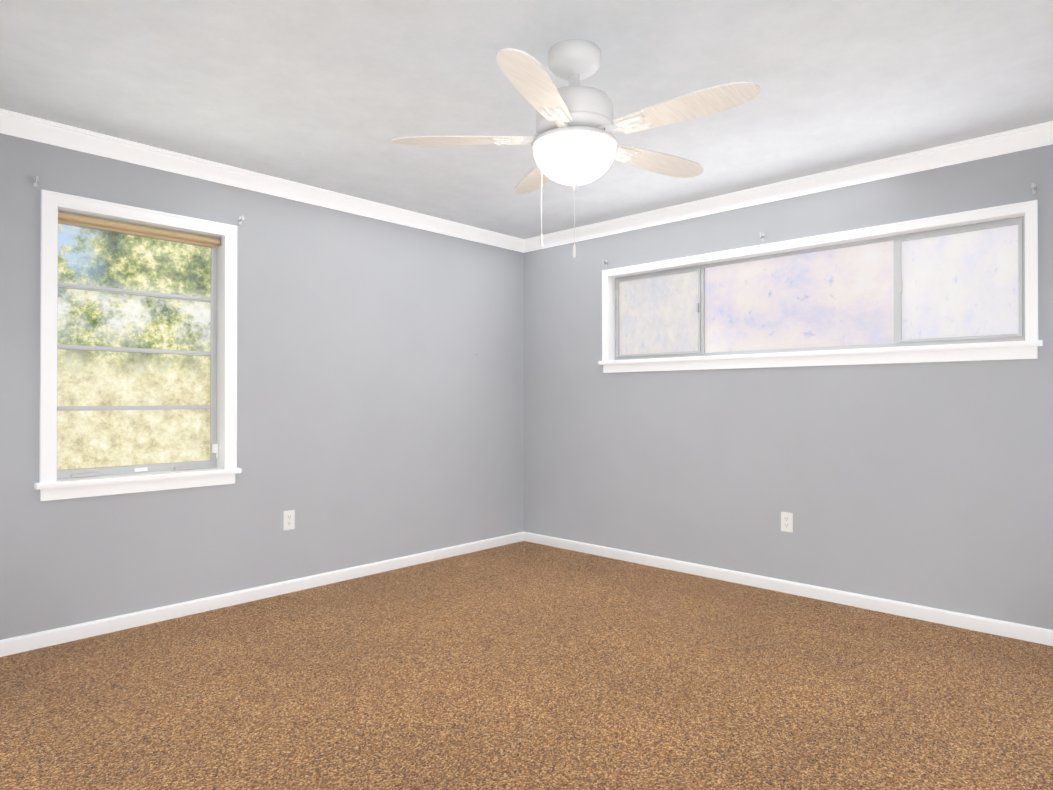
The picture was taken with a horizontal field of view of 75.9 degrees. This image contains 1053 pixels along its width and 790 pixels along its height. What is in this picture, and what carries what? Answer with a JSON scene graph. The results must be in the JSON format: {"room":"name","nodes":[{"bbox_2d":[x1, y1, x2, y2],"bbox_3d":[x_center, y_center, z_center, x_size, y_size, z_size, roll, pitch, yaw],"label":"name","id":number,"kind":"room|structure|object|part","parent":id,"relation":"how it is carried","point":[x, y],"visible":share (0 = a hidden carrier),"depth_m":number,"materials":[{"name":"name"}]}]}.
{"room":"empty bedroom","nodes":[
{"label":"empty bedroom","id":0,"kind":"room"},
{"bbox_2d":[0,133,523,639],"bbox_3d":[-1.553,-0.044,3.997,0.150,2.440,4.600,0,0,43],"label":"wall","id":1,"kind":"structure","parent":0,"point":[380,389],"depth_m":4.06,"materials":[{"name":"paint"}]},
{"bbox_2d":[33,176,38,186],"bbox_3d":[-2.261,-0.987,3.111,0.042,0.044,0.016,0,0,43],"label":"curtain bracket","id":2,"kind":"object","parent":1,"relation":"attached to","point":[35,181],"visible":0.98,"depth_m":3.12,"materials":[{"name":"silver metal"}]},
{"bbox_2d":[35,189,241,500],"bbox_3d":[-1.983,-0.228,3.496,0.182,1.445,0.944,0,0,43],"label":"window","id":3,"kind":"structure","parent":1,"relation":"in","point":[138,349],"depth_m":3.50,"materials":[{"name":"white"}]},
{"label":"glass","id":4,"kind":"part","parent":3,"relation":"part of","materials":[{"name":"clear glass"}]},
{"bbox_2d":[239,215,243,224],"bbox_3d":[-1.607,-0.988,3.804,0.042,0.044,0.016,0,0,43],"label":"curtain bracket","id":5,"kind":"object","parent":1,"relation":"attached to","point":[241,219],"visible":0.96,"depth_m":3.81,"materials":[{"name":"silver metal"}]},
{"bbox_2d":[0,531,523,656],"bbox_3d":[-1.496,1.140,3.930,0.015,0.072,4.230,0,0,43],"label":"baseboard","id":6,"kind":"structure","parent":1,"relation":"attached to","point":[65,634],"depth_m":3.74,"materials":[{"name":"white wood"}]},
{"bbox_2d":[0,108,523,251],"bbox_3d":[-1.481,-1.218,3.929,0.056,0.092,4.170,0,0,43],"label":"crown molding","id":7,"kind":"structure","parent":1,"relation":"attached to","point":[19,125],"depth_m":3.73,"materials":[{"name":"white wood"}]},
{"bbox_2d":[283,510,294,530],"bbox_3d":[-1.415,0.746,4.022,0.009,0.115,0.070,0,0,43],"label":"electrical outlet","id":8,"kind":"object","parent":1,"relation":"attached to","point":[288,519],"visible":1,"depth_m":4.02,"materials":[{"name":"white plastic"}]},
{"bbox_2d":[0,541,1052,789],"bbox_3d":[0.139,1.227,2.394,4.800,0.120,4.600,0,0,43],"label":"floor","id":9,"kind":"structure","parent":0,"point":[524,665],"depth_m":2.64,"materials":[{"name":"carpet"}]},
{"bbox_2d":[0,0,1052,238],"bbox_3d":[0.139,-1.333,2.408,4.800,0.120,4.600,0,0,43],"label":"ceiling","id":10,"kind":"structure","parent":0,"point":[332,94],"depth_m":2.75,"materials":[{"name":"paint"}]},
{"bbox_2d":[391,39,759,257],"bbox_3d":[0.222,-0.891,2.491,1.281,0.763,1.302,0,0,43],"label":"fan","id":11,"kind":"object","parent":10,"relation":"hanging from","point":[573,141],"visible":1,"depth_m":2.39,"materials":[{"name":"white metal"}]},
{"bbox_3d":[0.178,-0.853,2.506,0.306,0.136,0.306,0,0,43],"label":"globe","id":12,"kind":"part","parent":11,"relation":"part of","materials":[{"name":"white glass"}]},
{"bbox_2d":[524,144,1052,629],"bbox_3d":[1.665,-0.044,4.020,4.500,2.440,0.150,0,0,43],"label":"wall","id":13,"kind":"structure","parent":0,"point":[928,484],"depth_m":3.91,"materials":[{"name":"paint"}]},
{"bbox_2d":[760,232,764,240],"bbox_3d":[1.435,-0.967,4.111,0.016,0.044,0.042,0,0,43],"label":"curtain bracket","id":14,"kind":"object","parent":13,"relation":"attached to","point":[762,235],"visible":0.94,"depth_m":4.12,"materials":[{"name":"silver metal"}]},
{"bbox_2d":[781,512,792,531],"bbox_3d":[1.549,0.756,4.016,0.070,0.115,0.009,0,0,43],"label":"electrical outlet","id":15,"kind":"object","parent":13,"relation":"attached to","point":[786,521],"visible":1,"depth_m":4.01,"materials":[{"name":"white plastic"}]},
{"bbox_2d":[523,121,1052,252],"bbox_3d":[1.595,-1.218,3.951,4.500,0.092,0.056,0,0,43],"label":"crown molding","id":16,"kind":"structure","parent":13,"relation":"attached to","point":[1038,135],"depth_m":3.85,"materials":[{"name":"white wood"}]},
{"bbox_2d":[524,532,1052,645],"bbox_3d":[1.609,1.140,3.952,4.500,0.072,0.015,0,0,43],"label":"baseboard","id":17,"kind":"structure","parent":13,"relation":"attached to","point":[1039,635],"depth_m":3.86,"materials":[{"name":"white wood"}]},
{"bbox_2d":[598,200,1042,372],"bbox_3d":[1.522,-0.542,4.102,2.592,0.750,0.162,0,0,43],"label":"window","id":18,"kind":"structure","parent":13,"relation":"in","point":[960,286],"depth_m":3.87,"materials":[{"name":"white"}]},
{"label":"glass","id":19,"kind":"part","parent":18,"relation":"part of","materials":[{"name":"white glass"}]},
{"label":"glass","id":20,"kind":"part","parent":18,"relation":"part of","materials":[{"name":"white glass"}]},
{"label":"glass","id":21,"kind":"part","parent":18,"relation":"part of","materials":[{"name":"white glass"}]},
{"bbox_2d":[1031,183,1035,193],"bbox_3d":[2.403,-0.980,3.197,0.016,0.044,0.042,0,0,43],"label":"curtain bracket","id":22,"kind":"object","parent":13,"relation":"attached to","point":[1033,186],"visible":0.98,"depth_m":3.21,"materials":[{"name":"silver metal"}]}
]}

